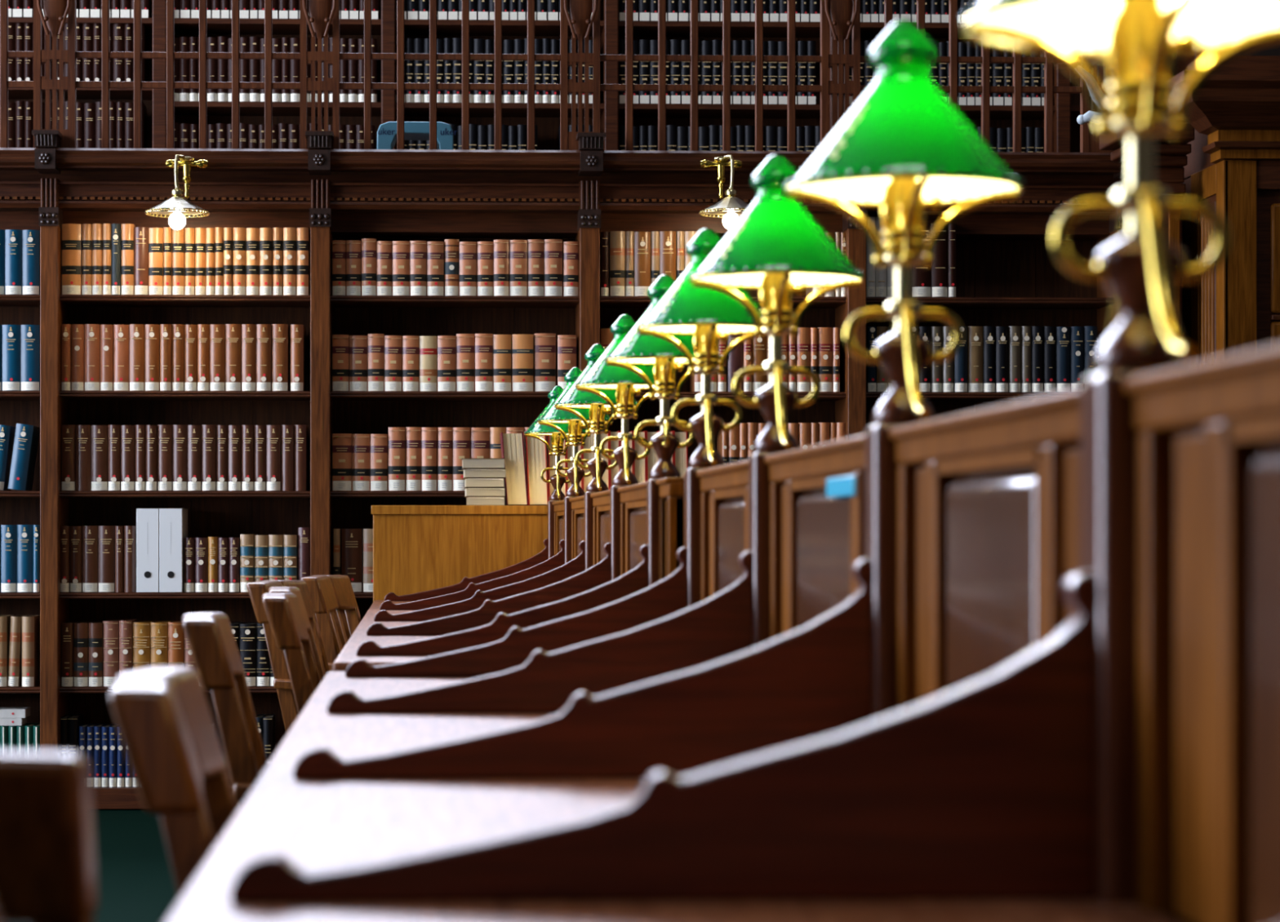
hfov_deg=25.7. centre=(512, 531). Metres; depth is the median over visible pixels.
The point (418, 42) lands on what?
book
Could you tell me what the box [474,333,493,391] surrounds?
book
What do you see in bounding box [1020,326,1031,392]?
book
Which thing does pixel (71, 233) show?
book
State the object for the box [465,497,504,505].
book
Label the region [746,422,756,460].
book
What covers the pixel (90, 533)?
book
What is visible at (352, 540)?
book
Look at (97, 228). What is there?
book
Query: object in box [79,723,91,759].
book
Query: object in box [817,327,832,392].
book
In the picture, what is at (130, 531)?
book
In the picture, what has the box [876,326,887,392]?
book
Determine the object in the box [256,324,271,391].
book
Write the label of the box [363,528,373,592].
book
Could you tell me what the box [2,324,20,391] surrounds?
book
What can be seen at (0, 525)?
book
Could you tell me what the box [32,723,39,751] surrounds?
book
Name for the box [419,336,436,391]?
book
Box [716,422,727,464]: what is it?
book
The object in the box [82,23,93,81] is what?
book
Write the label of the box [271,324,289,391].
book
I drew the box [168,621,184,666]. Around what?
book
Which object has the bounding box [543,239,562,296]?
book
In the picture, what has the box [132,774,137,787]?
book
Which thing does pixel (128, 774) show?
book
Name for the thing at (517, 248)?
book
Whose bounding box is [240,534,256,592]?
book
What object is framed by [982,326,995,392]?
book
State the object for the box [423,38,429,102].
book
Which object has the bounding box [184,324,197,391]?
book
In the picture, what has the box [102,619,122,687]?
book
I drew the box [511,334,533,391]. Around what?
book
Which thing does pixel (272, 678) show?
book
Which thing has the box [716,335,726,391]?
book
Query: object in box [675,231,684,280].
book
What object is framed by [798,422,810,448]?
book
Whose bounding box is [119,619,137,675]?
book
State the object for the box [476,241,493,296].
book
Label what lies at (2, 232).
book
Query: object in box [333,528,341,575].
book
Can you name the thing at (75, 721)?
book
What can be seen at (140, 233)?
book
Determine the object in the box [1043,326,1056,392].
book
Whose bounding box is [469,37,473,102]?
book
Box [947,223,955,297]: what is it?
book
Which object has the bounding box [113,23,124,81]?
book
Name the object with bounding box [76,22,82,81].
book
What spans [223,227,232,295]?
book
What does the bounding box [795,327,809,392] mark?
book
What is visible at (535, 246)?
book
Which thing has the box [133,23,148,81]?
book
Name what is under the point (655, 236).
book
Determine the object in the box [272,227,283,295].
book
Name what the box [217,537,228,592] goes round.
book
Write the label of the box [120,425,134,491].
book
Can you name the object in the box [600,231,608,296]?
book
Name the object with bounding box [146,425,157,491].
book
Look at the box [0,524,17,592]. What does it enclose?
book
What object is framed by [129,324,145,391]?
book
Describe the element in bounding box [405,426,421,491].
book
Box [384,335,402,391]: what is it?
book
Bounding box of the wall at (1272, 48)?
[1208,40,1279,55]
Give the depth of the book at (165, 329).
9.84 m
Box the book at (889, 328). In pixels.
[887,326,892,390]
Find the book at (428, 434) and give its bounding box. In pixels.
[422,427,436,491]
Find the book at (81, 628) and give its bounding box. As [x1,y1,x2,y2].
[74,622,91,687]
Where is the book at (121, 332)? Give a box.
[113,324,129,391]
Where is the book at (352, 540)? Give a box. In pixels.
[341,528,363,592]
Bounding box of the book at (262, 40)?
[260,38,264,102]
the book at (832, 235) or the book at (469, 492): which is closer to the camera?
the book at (469, 492)
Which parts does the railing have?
post, pierced panel, post, post, post, post, post, post, pierced panel, post, post, post, post, post, post, rail, rail, pierced panel, post, post, post, post, post, post, pierced panel, post, post, post, post, post, post, pierced panel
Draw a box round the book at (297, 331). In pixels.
[290,324,305,391]
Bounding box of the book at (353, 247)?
[346,240,361,295]
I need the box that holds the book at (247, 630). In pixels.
[240,622,257,686]
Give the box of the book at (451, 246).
[444,239,458,296]
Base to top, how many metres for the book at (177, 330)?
0.235 m
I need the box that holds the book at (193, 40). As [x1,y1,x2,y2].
[189,36,197,101]
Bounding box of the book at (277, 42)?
[272,38,281,102]
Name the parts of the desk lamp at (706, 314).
shade arm, scroll arm, lamp shade, stem, shade arm, burner, scroll arm, shade arm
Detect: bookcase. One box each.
[0,147,1127,809]
[8,0,1208,152]
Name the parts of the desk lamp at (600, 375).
shade arm, scroll arm, lamp shade, stem, shade arm, burner, scroll arm, shade arm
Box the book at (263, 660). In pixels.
[256,622,270,686]
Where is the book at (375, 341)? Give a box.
[368,333,384,391]
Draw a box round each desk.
[164,344,1279,921]
[333,477,684,671]
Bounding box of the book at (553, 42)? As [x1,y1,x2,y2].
[550,39,558,102]
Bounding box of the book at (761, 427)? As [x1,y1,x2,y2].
[756,422,766,439]
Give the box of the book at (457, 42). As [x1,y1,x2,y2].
[452,37,462,102]
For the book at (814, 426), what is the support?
on the bookcase at (999, 282)
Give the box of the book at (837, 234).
[835,231,839,297]
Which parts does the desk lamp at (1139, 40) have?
shade arm, scroll arm, shade arm, lamp shade, stem, burner, shade arm, scroll arm, shade arm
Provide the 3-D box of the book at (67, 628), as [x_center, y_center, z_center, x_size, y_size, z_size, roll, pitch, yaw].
[-1.567,0.435,9.920,0.041,0.224,0.184,0,0,-2]
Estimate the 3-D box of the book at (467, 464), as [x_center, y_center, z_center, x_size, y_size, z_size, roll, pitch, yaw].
[-0.097,-0.221,9.252,0.141,0.033,0.200,0,0,-1]
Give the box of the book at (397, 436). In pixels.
[388,427,405,491]
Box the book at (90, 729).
[86,724,97,787]
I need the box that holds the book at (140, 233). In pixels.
[133,226,148,295]
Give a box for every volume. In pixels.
[499,432,528,505]
[523,431,548,505]
[546,435,566,501]
[565,435,582,497]
[582,433,594,493]
[600,431,609,489]
[608,431,619,488]
[619,431,633,474]
[632,431,646,483]
[645,431,659,481]
[659,431,673,463]
[673,431,688,477]
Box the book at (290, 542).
[283,535,297,580]
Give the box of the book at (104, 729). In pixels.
[101,724,113,787]
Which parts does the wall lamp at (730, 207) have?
lamp shade, arm, bulb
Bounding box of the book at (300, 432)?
[293,425,308,491]
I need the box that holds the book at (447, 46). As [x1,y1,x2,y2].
[443,38,452,102]
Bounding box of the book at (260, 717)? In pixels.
[256,714,265,742]
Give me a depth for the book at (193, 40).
11.78 m
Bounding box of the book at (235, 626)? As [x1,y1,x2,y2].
[229,622,242,655]
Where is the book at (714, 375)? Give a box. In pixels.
[711,366,716,391]
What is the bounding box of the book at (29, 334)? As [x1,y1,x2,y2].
[20,324,39,391]
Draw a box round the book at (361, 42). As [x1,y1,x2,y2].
[358,39,364,102]
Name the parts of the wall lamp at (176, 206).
bulb, lamp shade, arm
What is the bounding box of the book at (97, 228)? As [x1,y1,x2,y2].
[92,223,102,294]
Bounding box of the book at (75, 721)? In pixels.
[67,714,84,754]
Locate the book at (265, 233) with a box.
[259,227,272,295]
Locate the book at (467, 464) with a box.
[461,458,505,470]
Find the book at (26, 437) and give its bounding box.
[8,423,39,491]
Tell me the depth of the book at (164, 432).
9.84 m
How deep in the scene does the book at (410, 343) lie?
9.88 m
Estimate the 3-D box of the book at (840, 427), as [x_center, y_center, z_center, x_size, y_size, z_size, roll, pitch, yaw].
[1.164,-0.263,10.008,0.036,0.243,0.183,0,0,-2]
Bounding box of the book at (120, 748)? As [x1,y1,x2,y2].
[116,727,124,787]
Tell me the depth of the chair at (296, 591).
6.50 m
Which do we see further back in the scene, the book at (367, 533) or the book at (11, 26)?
the book at (11, 26)
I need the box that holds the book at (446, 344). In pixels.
[437,335,455,391]
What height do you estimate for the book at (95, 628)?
0.224 m
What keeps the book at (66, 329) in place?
on the bookcase at (999, 282)
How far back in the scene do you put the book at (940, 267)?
9.93 m
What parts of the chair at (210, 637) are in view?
rail, post, armrest, post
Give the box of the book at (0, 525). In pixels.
[0,524,0,592]
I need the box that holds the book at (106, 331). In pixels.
[100,324,113,391]
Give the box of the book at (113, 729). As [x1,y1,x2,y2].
[109,724,117,787]
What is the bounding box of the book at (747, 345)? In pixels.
[742,333,751,391]
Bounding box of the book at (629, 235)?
[625,231,634,296]
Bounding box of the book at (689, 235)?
[684,231,697,271]
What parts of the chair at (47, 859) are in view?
post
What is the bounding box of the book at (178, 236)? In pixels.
[172,227,184,295]
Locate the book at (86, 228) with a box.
[81,223,92,294]
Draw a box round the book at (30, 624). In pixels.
[22,615,39,687]
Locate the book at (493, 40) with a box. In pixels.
[493,40,502,102]
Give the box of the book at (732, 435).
[727,422,738,464]
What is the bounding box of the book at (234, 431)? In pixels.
[228,425,241,491]
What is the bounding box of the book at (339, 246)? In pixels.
[332,240,346,295]
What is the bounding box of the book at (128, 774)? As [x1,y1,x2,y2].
[124,751,132,787]
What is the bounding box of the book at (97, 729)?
[93,723,106,787]
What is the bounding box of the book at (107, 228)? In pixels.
[102,223,111,294]
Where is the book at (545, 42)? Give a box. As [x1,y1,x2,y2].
[542,38,550,102]
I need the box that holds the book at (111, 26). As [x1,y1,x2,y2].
[109,23,113,81]
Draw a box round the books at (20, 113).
[8,0,1044,152]
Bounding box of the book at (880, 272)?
[875,217,886,297]
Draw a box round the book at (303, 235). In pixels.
[296,227,310,295]
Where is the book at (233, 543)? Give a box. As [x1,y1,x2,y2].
[228,537,239,592]
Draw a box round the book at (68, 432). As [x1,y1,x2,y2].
[61,425,75,491]
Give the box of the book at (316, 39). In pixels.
[310,38,317,102]
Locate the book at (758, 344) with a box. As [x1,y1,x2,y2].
[751,335,766,391]
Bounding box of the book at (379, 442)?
[370,434,387,491]
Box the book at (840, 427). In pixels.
[835,422,845,440]
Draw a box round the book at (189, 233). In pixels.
[184,227,195,295]
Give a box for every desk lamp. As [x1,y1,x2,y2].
[524,386,591,500]
[537,367,613,496]
[553,344,640,491]
[574,314,675,485]
[604,275,721,479]
[635,228,767,467]
[688,155,864,452]
[784,20,1024,423]
[961,0,1279,373]
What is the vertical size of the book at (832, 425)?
0.243 m
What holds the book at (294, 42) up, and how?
on the bookcase at (1066, 106)
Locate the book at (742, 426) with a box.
[738,422,746,462]
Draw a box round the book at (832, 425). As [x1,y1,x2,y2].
[829,422,835,442]
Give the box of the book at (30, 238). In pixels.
[22,230,39,294]
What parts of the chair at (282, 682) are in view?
post, rail, armrest, post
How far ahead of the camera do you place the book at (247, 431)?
9.85 m
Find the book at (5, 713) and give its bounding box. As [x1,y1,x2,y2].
[0,707,30,718]
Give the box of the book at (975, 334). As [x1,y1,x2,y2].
[967,326,982,392]
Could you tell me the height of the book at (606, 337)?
0.224 m
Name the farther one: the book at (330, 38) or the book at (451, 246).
the book at (330, 38)
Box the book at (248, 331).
[241,324,256,391]
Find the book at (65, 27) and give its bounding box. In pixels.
[63,22,67,76]
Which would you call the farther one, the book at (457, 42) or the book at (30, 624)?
the book at (457, 42)
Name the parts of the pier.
cornice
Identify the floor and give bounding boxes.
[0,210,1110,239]
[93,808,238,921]
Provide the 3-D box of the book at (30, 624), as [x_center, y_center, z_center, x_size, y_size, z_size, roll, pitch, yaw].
[-1.704,0.424,9.914,0.043,0.247,0.184,0,0,-2]
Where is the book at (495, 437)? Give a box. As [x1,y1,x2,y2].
[489,427,506,458]
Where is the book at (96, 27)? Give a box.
[93,23,101,81]
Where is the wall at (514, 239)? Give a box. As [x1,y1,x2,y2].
[453,239,835,505]
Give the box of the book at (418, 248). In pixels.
[410,240,426,295]
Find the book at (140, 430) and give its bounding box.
[134,425,146,491]
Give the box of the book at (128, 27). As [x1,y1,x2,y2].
[124,23,133,81]
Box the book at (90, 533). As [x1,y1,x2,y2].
[82,525,97,592]
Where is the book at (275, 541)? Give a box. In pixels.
[268,534,284,580]
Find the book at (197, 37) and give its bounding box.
[197,36,207,101]
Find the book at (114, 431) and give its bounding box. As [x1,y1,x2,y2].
[108,425,120,491]
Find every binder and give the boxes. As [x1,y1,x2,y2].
[136,508,159,592]
[159,508,187,592]
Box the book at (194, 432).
[187,425,201,491]
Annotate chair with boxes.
[0,751,97,921]
[108,666,237,899]
[182,612,269,808]
[246,580,329,734]
[262,593,320,715]
[268,586,324,682]
[300,575,361,671]
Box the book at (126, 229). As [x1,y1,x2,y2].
[120,223,134,294]
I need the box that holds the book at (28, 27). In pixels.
[23,22,32,80]
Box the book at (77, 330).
[71,324,84,391]
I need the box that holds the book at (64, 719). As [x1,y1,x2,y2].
[61,714,73,751]
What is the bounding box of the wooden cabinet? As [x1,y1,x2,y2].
[371,505,547,602]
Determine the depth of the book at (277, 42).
11.79 m
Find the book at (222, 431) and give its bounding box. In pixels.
[216,425,228,491]
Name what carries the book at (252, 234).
on the bookcase at (999, 282)
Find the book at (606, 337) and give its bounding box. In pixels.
[600,328,613,349]
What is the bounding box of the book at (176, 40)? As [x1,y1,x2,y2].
[174,37,179,101]
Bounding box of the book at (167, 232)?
[163,227,172,295]
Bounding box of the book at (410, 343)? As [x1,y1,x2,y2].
[402,335,418,391]
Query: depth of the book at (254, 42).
11.78 m
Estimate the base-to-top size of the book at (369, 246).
0.202 m
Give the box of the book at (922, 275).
[912,222,931,297]
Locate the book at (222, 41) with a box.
[217,36,227,101]
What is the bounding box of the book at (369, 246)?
[361,238,377,295]
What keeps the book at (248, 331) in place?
on the bookcase at (999, 282)
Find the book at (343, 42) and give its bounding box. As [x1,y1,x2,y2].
[339,38,347,102]
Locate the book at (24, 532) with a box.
[17,524,33,592]
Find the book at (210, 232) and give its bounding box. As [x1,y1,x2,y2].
[205,227,214,295]
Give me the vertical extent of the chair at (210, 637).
0.853 m
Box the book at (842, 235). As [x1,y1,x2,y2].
[840,232,845,297]
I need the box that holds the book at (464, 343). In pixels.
[455,333,474,391]
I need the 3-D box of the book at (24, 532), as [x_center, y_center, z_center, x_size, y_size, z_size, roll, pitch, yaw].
[-1.715,0.097,9.913,0.055,0.238,0.184,0,0,-2]
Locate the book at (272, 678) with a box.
[270,662,274,686]
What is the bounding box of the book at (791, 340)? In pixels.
[787,334,795,391]
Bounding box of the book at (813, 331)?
[809,328,817,392]
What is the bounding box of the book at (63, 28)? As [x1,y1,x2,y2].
[57,27,63,79]
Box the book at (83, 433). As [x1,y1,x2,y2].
[75,425,91,491]
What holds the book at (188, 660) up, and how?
on the bookcase at (999, 282)
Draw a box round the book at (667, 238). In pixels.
[659,231,675,281]
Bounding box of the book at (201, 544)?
[195,537,208,592]
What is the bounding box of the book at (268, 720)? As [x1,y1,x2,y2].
[262,714,275,760]
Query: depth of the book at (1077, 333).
9.95 m
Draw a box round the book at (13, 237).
[4,229,22,294]
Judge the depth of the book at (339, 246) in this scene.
9.87 m
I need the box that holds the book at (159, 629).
[151,621,170,666]
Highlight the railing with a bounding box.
[0,0,1115,152]
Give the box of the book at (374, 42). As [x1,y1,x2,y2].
[371,38,377,102]
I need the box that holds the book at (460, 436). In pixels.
[452,427,470,491]
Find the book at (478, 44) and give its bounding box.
[473,39,484,102]
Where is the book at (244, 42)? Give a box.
[240,36,248,102]
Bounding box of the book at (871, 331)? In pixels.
[866,326,876,392]
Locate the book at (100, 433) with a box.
[91,425,108,491]
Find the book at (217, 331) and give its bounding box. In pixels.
[209,324,225,391]
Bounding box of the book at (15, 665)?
[7,615,26,686]
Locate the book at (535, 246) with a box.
[527,239,543,296]
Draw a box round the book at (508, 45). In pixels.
[502,40,513,102]
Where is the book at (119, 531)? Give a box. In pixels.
[115,526,124,592]
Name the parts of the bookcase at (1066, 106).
shelf, shelf, panel, shelf, shelf, panel, panel, shelf, shelf, shelf, shelf, panel, shelf, panel, shelf, shelf, panel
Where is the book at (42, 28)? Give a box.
[32,23,44,80]
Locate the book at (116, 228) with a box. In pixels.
[111,223,120,294]
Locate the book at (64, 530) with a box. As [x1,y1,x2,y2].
[60,525,70,592]
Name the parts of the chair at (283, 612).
rail, post, post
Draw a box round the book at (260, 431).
[253,425,266,491]
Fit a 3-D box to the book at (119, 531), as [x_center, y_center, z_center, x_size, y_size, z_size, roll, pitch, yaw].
[-1.385,0.099,9.924,0.029,0.233,0.181,0,0,-2]
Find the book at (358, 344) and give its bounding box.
[349,335,368,391]
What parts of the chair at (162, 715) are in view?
rail, post, post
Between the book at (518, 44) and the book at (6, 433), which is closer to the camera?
the book at (6, 433)
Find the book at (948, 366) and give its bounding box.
[942,326,954,392]
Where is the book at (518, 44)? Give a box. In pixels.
[513,39,524,102]
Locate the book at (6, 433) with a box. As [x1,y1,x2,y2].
[0,425,15,491]
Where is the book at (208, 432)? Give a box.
[201,425,216,491]
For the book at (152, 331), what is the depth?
9.84 m
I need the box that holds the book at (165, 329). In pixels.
[160,324,171,391]
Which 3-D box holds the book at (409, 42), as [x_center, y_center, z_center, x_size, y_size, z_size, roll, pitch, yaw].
[-0.436,-1.943,11.894,0.034,0.273,0.182,0,0,-2]
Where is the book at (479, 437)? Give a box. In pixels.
[470,427,489,458]
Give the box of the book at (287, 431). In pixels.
[281,425,293,491]
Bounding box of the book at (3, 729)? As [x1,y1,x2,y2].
[0,725,8,751]
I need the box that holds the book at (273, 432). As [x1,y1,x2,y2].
[266,425,281,491]
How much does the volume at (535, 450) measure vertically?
0.245 m
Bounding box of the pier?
[1076,92,1194,337]
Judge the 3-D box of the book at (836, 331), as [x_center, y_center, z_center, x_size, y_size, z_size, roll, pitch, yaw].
[1.146,-0.607,10.006,0.023,0.229,0.179,0,0,-2]
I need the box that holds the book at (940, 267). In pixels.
[931,223,947,297]
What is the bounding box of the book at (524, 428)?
[523,427,528,444]
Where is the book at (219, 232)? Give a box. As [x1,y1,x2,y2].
[214,227,223,295]
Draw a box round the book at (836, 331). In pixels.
[832,327,839,392]
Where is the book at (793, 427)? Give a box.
[786,422,798,442]
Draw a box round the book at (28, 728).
[24,723,37,751]
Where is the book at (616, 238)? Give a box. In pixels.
[608,231,625,296]
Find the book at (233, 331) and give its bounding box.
[225,324,241,391]
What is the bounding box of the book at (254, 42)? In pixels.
[248,36,260,102]
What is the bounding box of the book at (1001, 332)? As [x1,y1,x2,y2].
[995,326,1008,392]
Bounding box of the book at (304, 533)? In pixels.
[297,527,310,580]
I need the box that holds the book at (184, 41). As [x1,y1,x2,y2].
[179,36,189,101]
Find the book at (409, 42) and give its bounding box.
[405,38,413,102]
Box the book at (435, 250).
[426,241,444,296]
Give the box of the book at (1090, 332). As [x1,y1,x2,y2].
[1084,326,1097,377]
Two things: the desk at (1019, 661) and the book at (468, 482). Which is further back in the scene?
the book at (468, 482)
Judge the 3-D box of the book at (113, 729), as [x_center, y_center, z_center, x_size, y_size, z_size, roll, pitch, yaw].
[-1.407,0.795,9.921,0.026,0.212,0.180,0,0,-2]
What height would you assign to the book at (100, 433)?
0.230 m
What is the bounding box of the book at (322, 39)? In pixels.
[321,37,328,102]
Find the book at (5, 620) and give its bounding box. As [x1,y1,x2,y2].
[0,614,13,687]
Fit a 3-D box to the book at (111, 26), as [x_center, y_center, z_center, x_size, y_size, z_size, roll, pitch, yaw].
[-1.706,-2.008,11.852,0.047,0.270,0.184,0,0,-2]
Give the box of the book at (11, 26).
[8,22,15,80]
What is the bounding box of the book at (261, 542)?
[254,535,268,582]
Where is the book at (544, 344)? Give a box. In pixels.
[533,333,555,391]
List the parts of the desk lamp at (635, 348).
shade arm, scroll arm, lamp shade, stem, scroll arm, shade arm, burner, scroll arm, shade arm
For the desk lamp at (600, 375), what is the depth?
5.89 m
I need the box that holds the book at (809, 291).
[805,287,822,297]
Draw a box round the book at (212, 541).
[208,537,221,592]
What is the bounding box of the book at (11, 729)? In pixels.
[8,725,16,751]
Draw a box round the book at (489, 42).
[484,39,493,102]
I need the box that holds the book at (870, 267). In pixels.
[866,217,875,297]
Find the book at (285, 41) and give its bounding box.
[281,37,289,102]
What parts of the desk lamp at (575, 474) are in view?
shade arm, scroll arm, lamp shade, stem, shade arm, burner, scroll arm, shade arm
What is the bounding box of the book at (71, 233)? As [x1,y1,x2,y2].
[62,223,81,294]
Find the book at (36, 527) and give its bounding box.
[33,524,39,592]
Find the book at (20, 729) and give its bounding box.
[16,723,30,751]
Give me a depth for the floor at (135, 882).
8.11 m
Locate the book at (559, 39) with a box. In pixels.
[558,39,568,103]
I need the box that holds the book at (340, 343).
[332,334,349,391]
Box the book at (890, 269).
[886,253,894,297]
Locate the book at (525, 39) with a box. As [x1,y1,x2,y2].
[524,38,527,102]
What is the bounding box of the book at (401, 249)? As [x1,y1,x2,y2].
[392,240,409,295]
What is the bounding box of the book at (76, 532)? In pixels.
[70,526,82,592]
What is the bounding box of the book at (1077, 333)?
[1070,326,1084,389]
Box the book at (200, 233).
[195,227,205,295]
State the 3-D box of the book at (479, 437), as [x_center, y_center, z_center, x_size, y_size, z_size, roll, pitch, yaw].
[-0.116,-0.253,9.970,0.068,0.224,0.184,0,0,-2]
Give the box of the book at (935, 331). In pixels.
[930,326,942,392]
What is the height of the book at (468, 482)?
0.030 m
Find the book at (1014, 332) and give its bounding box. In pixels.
[1008,326,1020,392]
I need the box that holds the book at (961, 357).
[954,326,967,392]
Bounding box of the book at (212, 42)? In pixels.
[207,36,217,101]
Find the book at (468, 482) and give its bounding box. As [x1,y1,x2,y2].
[463,478,504,488]
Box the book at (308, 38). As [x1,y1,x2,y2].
[306,37,310,102]
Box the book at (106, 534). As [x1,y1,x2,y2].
[97,525,119,592]
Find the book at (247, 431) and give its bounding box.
[241,425,253,491]
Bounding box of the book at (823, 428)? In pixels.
[817,422,829,444]
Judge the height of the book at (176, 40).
0.269 m
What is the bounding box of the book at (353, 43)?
[347,38,358,102]
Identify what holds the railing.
on the bookcase at (999, 282)
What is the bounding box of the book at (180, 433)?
[172,425,187,491]
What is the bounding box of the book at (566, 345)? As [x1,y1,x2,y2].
[555,335,576,389]
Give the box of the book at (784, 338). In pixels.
[782,334,787,386]
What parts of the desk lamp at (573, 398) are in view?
shade arm, scroll arm, stem, lamp shade, shade arm, burner, scroll arm, shade arm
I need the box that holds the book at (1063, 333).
[1056,326,1070,392]
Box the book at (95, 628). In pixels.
[88,622,102,687]
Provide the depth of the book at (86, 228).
9.84 m
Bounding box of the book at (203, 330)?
[197,324,209,391]
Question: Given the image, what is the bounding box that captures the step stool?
[377,121,457,149]
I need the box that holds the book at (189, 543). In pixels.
[184,537,195,592]
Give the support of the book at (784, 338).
on the bookcase at (999, 282)
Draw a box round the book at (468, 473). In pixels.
[462,469,506,479]
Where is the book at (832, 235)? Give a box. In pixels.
[822,232,835,297]
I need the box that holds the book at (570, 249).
[562,241,577,296]
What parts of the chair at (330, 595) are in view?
post, rail, armrest, post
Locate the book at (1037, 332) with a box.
[1031,326,1043,392]
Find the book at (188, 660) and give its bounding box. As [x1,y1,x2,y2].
[184,633,197,671]
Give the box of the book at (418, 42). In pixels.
[413,38,423,102]
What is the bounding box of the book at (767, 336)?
[766,335,769,386]
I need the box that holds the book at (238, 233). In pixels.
[232,227,245,295]
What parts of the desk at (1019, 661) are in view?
post, narrow panel, rail, panel moulding, wide panel, post, narrow panel, rail, panel moulding, wide panel, number plate, post, narrow panel, rail, panel moulding, wide panel, narrow panel, post, narrow panel, rail, panel moulding, wide panel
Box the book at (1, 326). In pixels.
[0,324,2,391]
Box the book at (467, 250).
[458,241,476,296]
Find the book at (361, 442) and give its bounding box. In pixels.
[352,434,370,491]
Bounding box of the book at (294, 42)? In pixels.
[289,37,299,102]
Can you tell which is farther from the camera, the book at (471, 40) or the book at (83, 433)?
the book at (471, 40)
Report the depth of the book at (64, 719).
9.83 m
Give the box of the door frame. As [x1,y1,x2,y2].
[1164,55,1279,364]
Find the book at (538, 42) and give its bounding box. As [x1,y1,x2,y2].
[534,39,542,102]
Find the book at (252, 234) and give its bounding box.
[245,227,259,295]
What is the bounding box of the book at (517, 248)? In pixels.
[509,240,527,296]
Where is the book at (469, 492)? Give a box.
[464,488,505,497]
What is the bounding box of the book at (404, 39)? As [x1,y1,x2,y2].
[404,39,405,102]
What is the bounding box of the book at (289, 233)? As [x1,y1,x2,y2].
[283,227,296,295]
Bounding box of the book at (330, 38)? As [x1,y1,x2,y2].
[328,37,332,102]
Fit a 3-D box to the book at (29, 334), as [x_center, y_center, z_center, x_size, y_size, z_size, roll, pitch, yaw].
[-1.697,-0.608,9.915,0.066,0.232,0.184,0,0,-2]
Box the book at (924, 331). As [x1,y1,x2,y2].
[918,326,930,392]
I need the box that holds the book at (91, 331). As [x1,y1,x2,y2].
[84,324,100,391]
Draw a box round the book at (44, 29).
[44,29,52,79]
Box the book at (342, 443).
[332,433,352,491]
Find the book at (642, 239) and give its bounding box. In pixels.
[634,231,650,296]
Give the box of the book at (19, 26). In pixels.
[15,22,23,80]
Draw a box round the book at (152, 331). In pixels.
[145,324,159,391]
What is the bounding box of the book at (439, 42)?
[436,39,443,102]
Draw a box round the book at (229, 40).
[227,38,231,101]
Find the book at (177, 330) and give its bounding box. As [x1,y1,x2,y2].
[171,324,184,391]
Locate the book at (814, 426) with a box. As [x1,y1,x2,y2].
[810,422,817,446]
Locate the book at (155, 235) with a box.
[148,227,163,295]
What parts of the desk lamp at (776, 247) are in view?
shade arm, scroll arm, lamp shade, stem, burner, shade arm, scroll arm, shade arm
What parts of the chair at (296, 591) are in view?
rail, post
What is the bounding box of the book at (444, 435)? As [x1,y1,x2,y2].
[436,427,452,491]
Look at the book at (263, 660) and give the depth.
9.86 m
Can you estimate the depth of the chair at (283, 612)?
5.51 m
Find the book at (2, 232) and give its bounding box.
[0,229,4,294]
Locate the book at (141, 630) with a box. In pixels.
[132,621,154,671]
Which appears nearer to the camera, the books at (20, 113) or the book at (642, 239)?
the book at (642, 239)
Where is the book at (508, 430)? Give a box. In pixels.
[506,427,523,434]
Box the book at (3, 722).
[0,717,26,725]
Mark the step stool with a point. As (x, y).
(413, 131)
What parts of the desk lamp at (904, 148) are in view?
shade arm, scroll arm, lamp shade, stem, burner, shade arm, scroll arm, shade arm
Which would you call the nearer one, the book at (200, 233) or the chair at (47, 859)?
the chair at (47, 859)
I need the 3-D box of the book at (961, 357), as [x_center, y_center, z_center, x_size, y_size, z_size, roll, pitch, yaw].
[1.590,-0.610,10.021,0.045,0.235,0.184,0,0,-2]
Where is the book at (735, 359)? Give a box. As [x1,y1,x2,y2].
[726,334,742,391]
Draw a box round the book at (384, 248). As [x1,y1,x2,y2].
[377,240,392,295]
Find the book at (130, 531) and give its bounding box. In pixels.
[124,525,136,592]
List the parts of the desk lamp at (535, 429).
shade arm, scroll arm, lamp shade, stem, shade arm, burner, scroll arm, shade arm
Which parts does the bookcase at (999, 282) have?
shelf, shelf, shelf, shelf, shelf, panel, shelf, shelf, shelf, shelf, shelf, panel, shelf, shelf, shelf, panel, shelf, dentil moulding, cornice, panel, shelf, shelf, shelf, panel, shelf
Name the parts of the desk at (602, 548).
post, rail, panel moulding, wide panel, post, rail, panel moulding, wide panel, post, rail, panel moulding, wide panel, post, rail, panel moulding, wide panel, newel post, narrow panel, narrow panel, rail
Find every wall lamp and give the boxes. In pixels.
[144,155,209,230]
[698,155,750,229]
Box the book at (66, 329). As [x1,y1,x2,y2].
[61,324,71,391]
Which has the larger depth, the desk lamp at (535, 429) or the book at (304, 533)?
the book at (304, 533)
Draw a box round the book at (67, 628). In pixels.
[61,621,79,687]
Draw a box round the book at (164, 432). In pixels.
[157,425,172,491]
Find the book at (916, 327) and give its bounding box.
[915,326,918,334]
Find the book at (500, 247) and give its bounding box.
[493,240,509,296]
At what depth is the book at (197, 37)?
11.79 m
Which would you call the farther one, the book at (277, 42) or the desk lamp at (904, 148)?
the book at (277, 42)
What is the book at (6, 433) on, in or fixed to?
on the bookcase at (999, 282)
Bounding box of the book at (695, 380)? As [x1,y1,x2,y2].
[689,365,701,391]
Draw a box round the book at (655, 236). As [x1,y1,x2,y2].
[650,231,659,285]
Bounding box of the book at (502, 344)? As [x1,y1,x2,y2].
[493,334,511,391]

